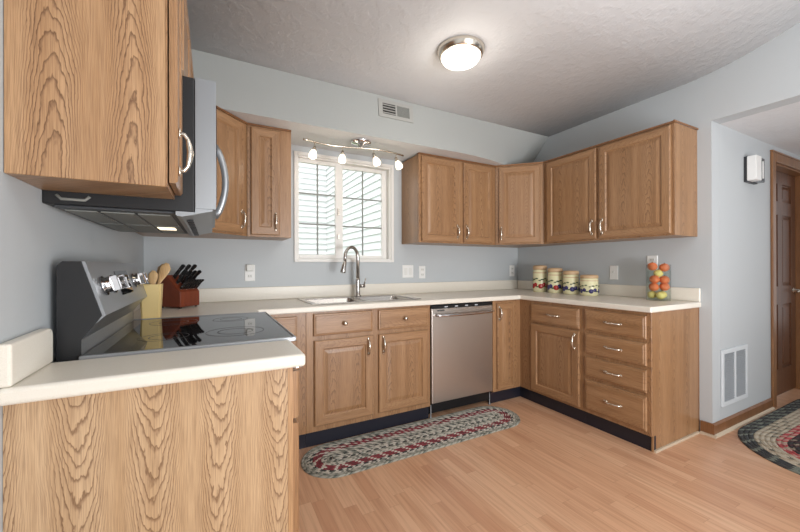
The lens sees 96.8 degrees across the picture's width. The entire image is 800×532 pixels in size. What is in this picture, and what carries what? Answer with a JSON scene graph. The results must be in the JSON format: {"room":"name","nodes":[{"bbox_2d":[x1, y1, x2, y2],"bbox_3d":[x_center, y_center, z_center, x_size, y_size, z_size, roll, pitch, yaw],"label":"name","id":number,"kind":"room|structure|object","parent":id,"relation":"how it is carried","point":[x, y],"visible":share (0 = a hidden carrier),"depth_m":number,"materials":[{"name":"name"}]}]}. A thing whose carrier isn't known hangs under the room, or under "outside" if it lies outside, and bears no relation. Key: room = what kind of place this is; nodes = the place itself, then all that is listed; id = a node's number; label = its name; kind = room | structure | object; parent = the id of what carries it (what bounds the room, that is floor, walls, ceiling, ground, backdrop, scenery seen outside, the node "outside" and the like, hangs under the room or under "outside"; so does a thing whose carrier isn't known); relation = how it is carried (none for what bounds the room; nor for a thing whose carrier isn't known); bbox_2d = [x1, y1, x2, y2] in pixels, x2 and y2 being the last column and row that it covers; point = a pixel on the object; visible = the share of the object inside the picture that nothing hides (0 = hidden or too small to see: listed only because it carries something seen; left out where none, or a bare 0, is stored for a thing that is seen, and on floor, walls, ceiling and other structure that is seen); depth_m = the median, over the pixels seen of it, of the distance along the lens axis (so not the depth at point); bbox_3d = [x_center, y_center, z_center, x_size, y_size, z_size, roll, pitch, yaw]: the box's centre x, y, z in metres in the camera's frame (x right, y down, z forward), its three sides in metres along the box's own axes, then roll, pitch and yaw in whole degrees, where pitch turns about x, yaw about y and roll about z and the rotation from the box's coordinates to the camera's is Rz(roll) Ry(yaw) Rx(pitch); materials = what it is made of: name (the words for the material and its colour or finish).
{"room":"kitchen","nodes":[
{"label":"kitchen","id":0,"kind":"room"},
{"bbox_2d":[0,0,143,531],"bbox_3d":[-0.496,-0.882,-0.046,0.120,4.100,5.400,0,0,-28],"label":"wall","id":1,"kind":"structure","parent":0,"point":[36,236],"depth_m":0.90,"materials":[{"name":"grey paint"}]},
{"bbox_2d":[0,328,52,387],"bbox_3d":[-0.883,0.209,0.842,0.025,0.094,0.228,0,0,-28],"label":"backsplash","id":2,"kind":"structure","parent":1,"relation":"attached to","point":[22,356],"depth_m":0.80,"materials":[{"name":"beige laminate"}]},
{"bbox_2d":[4,0,193,199],"bbox_3d":[-0.747,-0.583,0.938,0.357,0.762,0.194,0,0,-28],"label":"upper cabinet","id":3,"kind":"object","parent":1,"relation":"attached to","point":[93,88],"visible":1,"depth_m":0.85,"materials":[{"name":"brown wood"}]},
{"bbox_2d":[182,0,193,77],"bbox_3d":[-0.978,-0.777,1.375,0.359,0.370,0.791,0,0,-28],"label":"upper cabinet","id":4,"kind":"object","parent":1,"relation":"attached to","point":[187,64],"visible":0.08,"depth_m":1.26,"materials":[{"name":"brown wood"}]},
{"bbox_2d":[42,76,228,235],"bbox_3d":[-0.927,-0.369,1.399,0.471,0.439,0.795,0,0,-28],"label":"microwave","id":5,"kind":"object","parent":4,"relation":"attached to","point":[194,212],"visible":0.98,"depth_m":1.12,"materials":[{"name":"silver metal"}]},
{"bbox_2d":[144,145,517,288],"bbox_3d":[-0.224,-0.068,3.222,3.664,2.479,0.120,0,0,-28],"label":"wall","id":6,"kind":"structure","parent":0,"point":[221,262],"depth_m":2.89,"materials":[{"name":"grey paint"}]},
{"bbox_2d":[136,105,247,238],"bbox_3d":[-1.292,-0.580,2.239,0.615,0.762,0.615,0,0,-28],"label":"upper cabinet","id":7,"kind":"object","parent":6,"relation":"attached to","point":[231,130],"visible":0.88,"depth_m":2.25,"materials":[{"name":"brown wood"}]},
{"bbox_2d":[244,265,254,280],"bbox_3d":[-1.128,0.052,2.668,0.073,0.122,0.008,0,0,-28],"label":"outlet plate","id":8,"kind":"object","parent":6,"relation":"attached to","point":[248,275],"visible":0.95,"depth_m":2.66,"materials":[{"name":"white plastic"}]},
{"bbox_2d":[246,264,253,270],"bbox_3d":[-1.120,0.013,2.653,0.052,0.050,0.026,0,0,-28],"label":"night light","id":9,"kind":"object","parent":8,"relation":"attached to","point":[249,267],"visible":1,"depth_m":2.64,"materials":[{"name":"white plastic"}]},
{"bbox_2d":[244,123,290,240],"bbox_3d":[-0.957,-0.580,2.561,0.288,0.762,0.359,0,0,-28],"label":"upper cabinet","id":10,"kind":"object","parent":6,"relation":"attached to","point":[268,148],"visible":0.97,"depth_m":2.44,"materials":[{"name":"brown wood"}]},
{"bbox_2d":[294,151,393,261],"bbox_3d":[-0.473,-0.474,3.071,0.886,0.883,0.116,0,0,-28],"label":"window","id":11,"kind":"structure","parent":6,"relation":"in","point":[386,171],"depth_m":3.07,"materials":[{"name":"white plastic"}]},
{"bbox_2d":[191,49,547,165],"bbox_3d":[-0.090,-1.136,2.967,3.424,0.342,0.460,0,0,-28],"label":"soffit","id":12,"kind":"structure","parent":6,"relation":"attached to","point":[312,109],"depth_m":2.62,"materials":[{"name":"grey paint"}]},
{"bbox_2d":[402,265,412,277],"bbox_3d":[0.075,0.050,3.307,0.118,0.118,0.008,0,0,-28],"label":"switch plate","id":13,"kind":"object","parent":6,"relation":"attached to","point":[407,270],"visible":1,"depth_m":3.30,"materials":[{"name":"white plastic"}]},
{"bbox_2d":[419,266,424,277],"bbox_3d":[0.213,0.059,3.381,0.070,0.118,0.008,0,0,-28],"label":"outlet plate","id":14,"kind":"object","parent":6,"relation":"attached to","point":[421,268],"visible":1,"depth_m":3.38,"materials":[{"name":"white plastic"}]},
{"bbox_2d":[402,152,495,246],"bbox_3d":[0.479,-0.583,3.325,0.862,0.762,0.359,0,0,-28],"label":"upper cabinet","id":15,"kind":"object","parent":6,"relation":"attached to","point":[446,201],"visible":1,"depth_m":3.17,"materials":[{"name":"brown wood"}]},
{"bbox_2d":[510,265,513,275],"bbox_3d":[1.241,0.053,3.927,0.072,0.122,0.008,0,0,-28],"label":"outlet plate","id":16,"kind":"object","parent":6,"relation":"attached to","point":[511,266],"visible":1,"depth_m":3.92,"materials":[{"name":"white plastic"}]},
{"bbox_2d":[475,162,556,247],"bbox_3d":[1.187,-0.584,3.556,0.614,0.762,0.615,0,0,-28],"label":"upper cabinet","id":17,"kind":"object","parent":6,"relation":"attached to","point":[519,188],"visible":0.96,"depth_m":3.34,"materials":[{"name":"brown wood"}]},
{"bbox_2d":[303,137,403,169],"bbox_3d":[-0.331,-0.870,2.724,0.814,0.189,0.162,0,0,-28],"label":"track light","id":18,"kind":"object","parent":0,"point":[358,143],"visible":1,"depth_m":2.70,"materials":[{"name":"silver metal"}]},
{"bbox_2d":[378,98,413,122],"bbox_3d":[-0.030,-1.208,2.766,0.303,0.142,0.022,0,0,-28],"label":"air vent","id":19,"kind":"object","parent":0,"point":[388,109],"visible":1,"depth_m":2.76,"materials":[{"name":"white metal"}]},
{"bbox_2d":[187,0,799,136],"bbox_3d":[1.057,-1.984,0.805,3.704,1.341,5.640,0,0,-28],"label":"ceiling","id":20,"kind":"structure","parent":0,"point":[548,68],"depth_m":2.10,"materials":[{"name":"white paint"}]},
{"bbox_2d":[437,35,484,70],"bbox_3d":[0.368,-1.264,2.153,0.288,0.092,0.288,0,0,-28],"label":"ceiling light","id":21,"kind":"object","parent":20,"relation":"attached to","point":[460,52],"visible":1,"depth_m":2.08,"materials":[{"name":"white glass"}]},
{"bbox_2d":[299,388,799,531],"bbox_3d":[2.317,1.214,1.466,6.540,0.100,5.640,0,0,-28],"label":"floor","id":22,"kind":"structure","parent":0,"point":[551,471],"depth_m":1.87,"materials":[{"name":"laminate"}]},
{"bbox_2d":[3,367,298,531],"bbox_3d":[-0.623,0.732,1.000,0.630,0.874,0.198,0,0,-28],"label":"base cabinet","id":23,"kind":"object","parent":22,"relation":"on","point":[219,454],"visible":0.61,"depth_m":0.90,"materials":[{"name":"brown wood"}]},
{"bbox_2d":[0,328,304,405],"bbox_3d":[-0.611,0.228,0.986,0.640,0.132,0.235,0,0,-28],"label":"countertop","id":24,"kind":"structure","parent":23,"relation":"on","point":[27,372],"depth_m":0.88,"materials":[{"name":"beige laminate"}]},
{"bbox_2d":[56,261,301,369],"bbox_3d":[-0.817,0.579,1.459,0.681,1.184,0.790,0,0,-28],"label":"electric range","id":25,"kind":"object","parent":22,"relation":"on","point":[96,302],"visible":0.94,"depth_m":1.17,"materials":[{"name":"black glass"}]},
{"bbox_2d":[79,312,295,359],"bbox_3d":[-0.809,0.258,1.463,0.589,0.017,0.790,0,0,-28],"label":"cooktop","id":26,"kind":"object","parent":25,"relation":"in","point":[166,334],"depth_m":1.30,"materials":[{"name":"black glass"}]},
{"bbox_2d":[270,313,305,448],"bbox_3d":[-0.870,0.735,2.432,0.319,0.875,0.664,0,0,-28],"label":"base cabinet","id":27,"kind":"object","parent":22,"relation":"on","point":[295,323],"visible":0.06,"depth_m":2.25,"materials":[{"name":"brown wood"}]},
{"bbox_2d":[305,305,429,447],"bbox_3d":[-0.314,0.734,2.727,0.937,0.875,0.664,0,0,-28],"label":"base cabinet","id":28,"kind":"object","parent":22,"relation":"on","point":[368,370],"visible":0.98,"depth_m":2.44,"materials":[{"name":"brown wood"}]},
{"bbox_2d":[301,406,519,477],"bbox_3d":[0.163,1.164,2.451,1.660,0.010,0.397,0,0,-28],"label":"braided rug","id":29,"kind":"object","parent":22,"relation":"on","point":[359,453],"visible":1,"depth_m":2.36,"materials":[{"name":"multicoloured fabric"}]},
{"bbox_2d":[428,301,493,417],"bbox_3d":[0.386,0.736,3.077,0.618,0.868,0.646,0,0,-28],"label":"dishwasher","id":30,"kind":"object","parent":22,"relation":"on","point":[461,369],"visible":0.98,"depth_m":2.83,"materials":[{"name":"silver metal"}]},
{"bbox_2d":[490,299,531,402],"bbox_3d":[1.075,0.732,3.437,0.928,0.875,0.714,0,0,-28],"label":"base cabinet","id":31,"kind":"object","parent":22,"relation":"on","point":[510,318],"visible":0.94,"depth_m":3.07,"materials":[{"name":"brown wood"}]},
{"bbox_2d":[530,300,585,423],"bbox_3d":[1.476,0.730,2.963,0.664,0.875,0.499,0,0,-28],"label":"base cabinet","id":32,"kind":"object","parent":22,"relation":"on","point":[556,329],"visible":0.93,"depth_m":2.79,"materials":[{"name":"brown wood"}]},
{"bbox_2d":[584,306,699,452],"bbox_3d":[1.704,0.729,2.535,0.664,0.875,0.468,0,0,-28],"label":"base cabinet","id":33,"kind":"object","parent":22,"relation":"on","point":[641,369],"visible":0.98,"depth_m":2.36,"materials":[{"name":"brown wood"}]},
{"bbox_2d":[738,399,799,474],"bbox_3d":[3.164,1.156,2.364,2.041,0.012,1.001,0,0,-28],"label":"braided rug","id":34,"kind":"object","parent":22,"relation":"on","point":[775,436],"visible":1,"depth_m":2.40,"materials":[{"name":"multicoloured fabric"}]},
{"bbox_3d":[-1.244,0.735,2.145,0.608,0.875,0.820,0,0,-28],"label":"base cabinet","id":35,"kind":"object","parent":22,"relation":"on","visible":0},
{"bbox_2d":[133,280,700,319],"bbox_3d":[0.201,0.225,2.423,3.422,0.138,1.687,0,0,-28],"label":"countertop","id":36,"kind":"structure","parent":35,"relation":"on","point":[277,300],"depth_m":2.71,"materials":[{"name":"beige laminate"}]},
{"bbox_2d":[140,284,162,318],"bbox_3d":[-1.235,0.174,1.765,0.091,0.168,0.091,0,0,-28],"label":"utensil crock","id":37,"kind":"object","parent":36,"relation":"on","point":[151,306],"visible":0.77,"depth_m":1.73,"materials":[{"name":"yellow ceramic"}]},
{"bbox_2d":[148,270,157,283],"bbox_3d":[-1.220,0.132,1.752,0.050,0.220,0.011,0,0,-8],"label":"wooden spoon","id":38,"kind":"object","parent":37,"relation":"in","point":[152,276],"visible":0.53,"depth_m":1.75,"materials":[{"name":"brown wood"}]},
{"bbox_2d":[157,263,170,283],"bbox_3d":[-1.215,0.114,1.782,0.111,0.260,0.018,0,0,-31],"label":"wooden spoon","id":39,"kind":"object","parent":37,"relation":"in","point":[164,269],"visible":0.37,"depth_m":1.79,"materials":[{"name":"brown wood"}]},
{"bbox_2d":[161,275,198,308],"bbox_3d":[-1.391,0.157,2.238,0.170,0.203,0.145,0,0,16],"label":"knife block","id":40,"kind":"object","parent":36,"relation":"on","point":[173,296],"visible":0.7,"depth_m":2.17,"materials":[{"name":"brown wood"}]},
{"bbox_2d":[172,264,184,279],"bbox_3d":[-1.362,0.037,2.186,0.100,0.095,0.011,0,0,16],"label":"knife","id":41,"kind":"object","parent":40,"relation":"in","point":[182,266],"visible":1,"depth_m":2.18,"materials":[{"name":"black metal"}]},
{"bbox_2d":[175,270,187,284],"bbox_3d":[-1.332,0.071,2.169,0.095,0.090,0.011,0,0,16],"label":"knife","id":42,"kind":"object","parent":40,"relation":"in","point":[185,272],"visible":1,"depth_m":2.17,"materials":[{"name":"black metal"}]},
{"bbox_2d":[179,280,188,289],"bbox_3d":[-1.310,0.115,2.156,0.070,0.064,0.011,0,0,16],"label":"knife","id":43,"kind":"object","parent":40,"relation":"in","point":[186,281],"visible":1,"depth_m":2.15,"materials":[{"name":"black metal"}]},
{"bbox_2d":[178,264,190,277],"bbox_3d":[-1.350,0.037,2.228,0.100,0.095,0.011,0,0,16],"label":"knife","id":44,"kind":"object","parent":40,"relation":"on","point":[188,266],"visible":0.65,"depth_m":2.22,"materials":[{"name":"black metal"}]},
{"bbox_2d":[180,270,192,283],"bbox_3d":[-1.323,0.071,2.201,0.095,0.090,0.011,0,0,16],"label":"knife","id":45,"kind":"object","parent":40,"relation":"in","point":[190,272],"visible":0.8,"depth_m":2.20,"materials":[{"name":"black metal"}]},
{"bbox_2d":[187,270,196,279],"bbox_3d":[-1.314,0.071,2.233,0.095,0.090,0.011,0,0,16],"label":"knife","id":46,"kind":"object","parent":40,"relation":"in","point":[194,271],"visible":0.65,"depth_m":2.23,"materials":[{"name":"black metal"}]},
{"bbox_2d":[191,270,201,279],"bbox_3d":[-1.305,0.071,2.265,0.095,0.090,0.011,0,0,16],"label":"knife","id":47,"kind":"object","parent":40,"relation":"in","point":[198,271],"visible":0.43,"depth_m":2.26,"materials":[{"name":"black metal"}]},
{"bbox_2d":[340,245,365,295],"bbox_3d":[-0.391,0.042,2.898,0.070,0.418,0.267,0,0,38],"label":"faucet","id":48,"kind":"object","parent":36,"relation":"on","point":[343,267],"visible":1,"depth_m":2.94,"materials":[{"name":"silver metal"}]},
{"bbox_2d":[298,294,420,304],"bbox_3d":[-0.318,0.341,2.747,0.841,0.180,0.474,0,0,-28],"label":"sink","id":49,"kind":"object","parent":36,"relation":"in","point":[369,298],"visible":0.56,"depth_m":2.82,"materials":[{"name":"silver metal"}]},
{"bbox_2d":[532,265,547,291],"bbox_3d":[1.385,0.122,3.514,0.144,0.262,0.144,0,0,-28],"label":"canister","id":50,"kind":"object","parent":36,"relation":"on","point":[539,278],"visible":0.94,"depth_m":3.46,"materials":[{"name":"beige ceramic"}]},
{"bbox_2d":[547,268,562,292],"bbox_3d":[1.468,0.135,3.359,0.144,0.236,0.144,0,0,-28],"label":"canister","id":51,"kind":"object","parent":36,"relation":"on","point":[555,275],"visible":0.95,"depth_m":3.30,"materials":[{"name":"beige ceramic"}]},
{"bbox_2d":[562,270,579,293],"bbox_3d":[1.546,0.147,3.212,0.144,0.212,0.144,0,0,-28],"label":"canister","id":52,"kind":"object","parent":36,"relation":"on","point":[570,282],"visible":0.98,"depth_m":3.16,"materials":[{"name":"beige ceramic"}]},
{"bbox_2d":[579,275,598,295],"bbox_3d":[1.629,0.163,3.056,0.152,0.178,0.152,0,0,-28],"label":"canister","id":53,"kind":"object","parent":36,"relation":"on","point":[589,284],"visible":1,"depth_m":3.00,"materials":[{"name":"beige ceramic"}]},
{"bbox_2d":[646,264,670,300],"bbox_3d":[1.899,0.120,2.611,0.152,0.262,0.152,0,0,-28],"label":"glass jar","id":54,"kind":"object","parent":36,"relation":"on","point":[670,264],"visible":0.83,"depth_m":2.58,"materials":[{"name":"clear glass"}]},
{"bbox_2d":[647,290,655,297],"bbox_3d":[1.871,0.210,2.637,0.060,0.061,0.060,0,0,-28],"label":"lemon","id":55,"kind":"object","parent":54,"relation":"in","point":[651,294],"visible":0.88,"depth_m":2.62,"materials":[{"name":"yellow food"}]},
{"bbox_2d":[647,262,657,269],"bbox_3d":[1.861,0.001,2.620,0.064,0.065,0.064,0,0,-28],"label":"orange","id":56,"kind":"object","parent":54,"relation":"in","point":[651,266],"visible":1,"depth_m":2.60,"materials":[{"name":"orange food"}]},
{"bbox_2d":[649,283,658,290],"bbox_3d":[1.862,0.151,2.605,0.064,0.065,0.064,0,0,-28],"label":"orange","id":57,"kind":"object","parent":54,"relation":"in","point":[653,286],"visible":1,"depth_m":2.59,"materials":[{"name":"orange food"}]},
{"bbox_2d":[649,275,659,282],"bbox_3d":[1.866,0.095,2.603,0.064,0.065,0.064,0,0,-28],"label":"orange","id":58,"kind":"object","parent":54,"relation":"in","point":[653,279],"visible":1,"depth_m":2.58,"materials":[{"name":"orange food"}]},
{"bbox_2d":[653,269,662,276],"bbox_3d":[1.898,0.052,2.611,0.060,0.061,0.060,0,0,-28],"label":"lemon","id":59,"kind":"object","parent":54,"relation":"in","point":[659,273],"visible":0.82,"depth_m":2.59,"materials":[{"name":"yellow food"}]},
{"bbox_2d":[656,291,665,298],"bbox_3d":[1.890,0.211,2.574,0.060,0.061,0.060,0,0,-28],"label":"lemon","id":60,"kind":"object","parent":54,"relation":"in","point":[660,295],"visible":1,"depth_m":2.56,"materials":[{"name":"yellow food"}]},
{"bbox_2d":[659,263,669,271],"bbox_3d":[1.931,0.009,2.595,0.064,0.065,0.064,0,0,-28],"label":"orange","id":61,"kind":"object","parent":54,"relation":"in","point":[664,267],"visible":1,"depth_m":2.58,"materials":[{"name":"orange food"}]},
{"bbox_2d":[659,283,669,290],"bbox_3d":[1.930,0.149,2.591,0.064,0.065,0.064,0,0,-28],"label":"orange","id":62,"kind":"object","parent":54,"relation":"in","point":[663,286],"visible":0.99,"depth_m":2.57,"materials":[{"name":"orange food"}]},
{"bbox_2d":[660,275,669,282],"bbox_3d":[1.930,0.099,2.591,0.064,0.065,0.064,0,0,-28],"label":"orange","id":63,"kind":"object","parent":54,"relation":"in","point":[663,279],"visible":0.98,"depth_m":2.57,"materials":[{"name":"orange food"}]},
{"bbox_2d":[518,22,799,422],"bbox_3d":[2.634,-0.887,1.617,0.121,4.100,5.400,0,0,-28],"label":"wall","id":64,"kind":"structure","parent":0,"point":[767,77],"depth_m":2.48,"materials":[{"name":"grey paint"}]},
{"bbox_2d":[610,266,617,279],"bbox_3d":[1.814,0.056,3.018,0.016,0.118,0.072,0,0,-28],"label":"switch plate","id":65,"kind":"object","parent":64,"relation":"attached to","point":[613,269],"visible":1,"depth_m":3.01,"materials":[{"name":"white plastic"}]},
{"bbox_2d":[543,119,698,244],"bbox_3d":[1.691,-0.586,2.880,0.359,0.762,1.062,0,0,-28],"label":"upper cabinet","id":66,"kind":"object","parent":64,"relation":"attached to","point":[640,185],"visible":1,"depth_m":2.62,"materials":[{"name":"brown wood"}]},
{"bbox_2d":[647,255,657,270],"bbox_3d":[1.957,-0.023,2.756,0.008,0.118,0.075,0,0,-28],"label":"outlet plate","id":67,"kind":"object","parent":64,"relation":"attached to","point":[652,258],"visible":0.56,"depth_m":2.75,"materials":[{"name":"white plastic"}]},
{"bbox_2d":[700,420,717,438],"bbox_3d":[2.118,1.121,2.439,0.026,0.088,0.092,0,0,-28],"label":"baseboard","id":68,"kind":"structure","parent":64,"relation":"attached to","point":[706,428],"depth_m":2.44,"materials":[{"name":"brown wood"}]},
{"bbox_2d":[720,124,799,419],"bbox_3d":[3.431,0.083,3.187,2.754,2.160,0.120,0,0,-28],"label":"wall","id":69,"kind":"structure","parent":0,"point":[745,250],"depth_m":2.69,"materials":[{"name":"grey paint"}]},
{"bbox_2d":[721,344,747,406],"bbox_3d":[2.431,0.788,2.579,0.418,0.397,0.012,0,0,-28],"label":"air vent","id":70,"kind":"object","parent":69,"relation":"in","point":[734,360],"visible":1,"depth_m":2.57,"materials":[{"name":"grey metal"}]},
{"bbox_2d":[713,398,774,437],"bbox_3d":[2.591,1.120,2.654,1.010,0.088,0.028,0,0,-28],"label":"baseboard","id":71,"kind":"structure","parent":69,"relation":"attached to","point":[728,424],"depth_m":2.62,"materials":[{"name":"brown wood"}]},
{"bbox_2d":[744,155,764,184],"bbox_3d":[2.680,-0.726,2.679,0.205,0.190,0.075,0,0,-28],"label":"door chime","id":72,"kind":"object","parent":69,"relation":"attached to","point":[754,165],"visible":1,"depth_m":2.63,"materials":[{"name":"white plastic"}]},
{"bbox_2d":[770,150,799,407],"bbox_3d":[3.420,0.107,3.169,0.946,2.112,0.142,0,0,-28],"label":"door","id":73,"kind":"structure","parent":69,"relation":"in","point":[784,169],"depth_m":3.23,"materials":[{"name":"brown wood"}]},
{"bbox_2d":[721,101,799,155],"bbox_3d":[3.954,-1.049,2.305,2.855,0.100,2.174,0,0,-28],"label":"ceiling","id":74,"kind":"structure","parent":0,"point":[779,127],"depth_m":2.54,"materials":[{"name":"white paint"}]},
{"label":"outside","id":75,"kind":"structure","parent":0,"visible":0},
{"bbox_3d":[-3.738,1.840,10.455,32.000,0.099,15.800,0,0,-28],"label":"ground","id":76,"kind":"structure","parent":75,"visible":0},
{"bbox_2d":[299,163,380,255],"bbox_3d":[-3.925,-1.762,6.854,7.300,7.095,6.400,0,0,-28],"label":"house","id":77,"kind":"structure","parent":76,"relation":"on","point":[352,180],"depth_m":9.71,"materials":[{"name":"white"}]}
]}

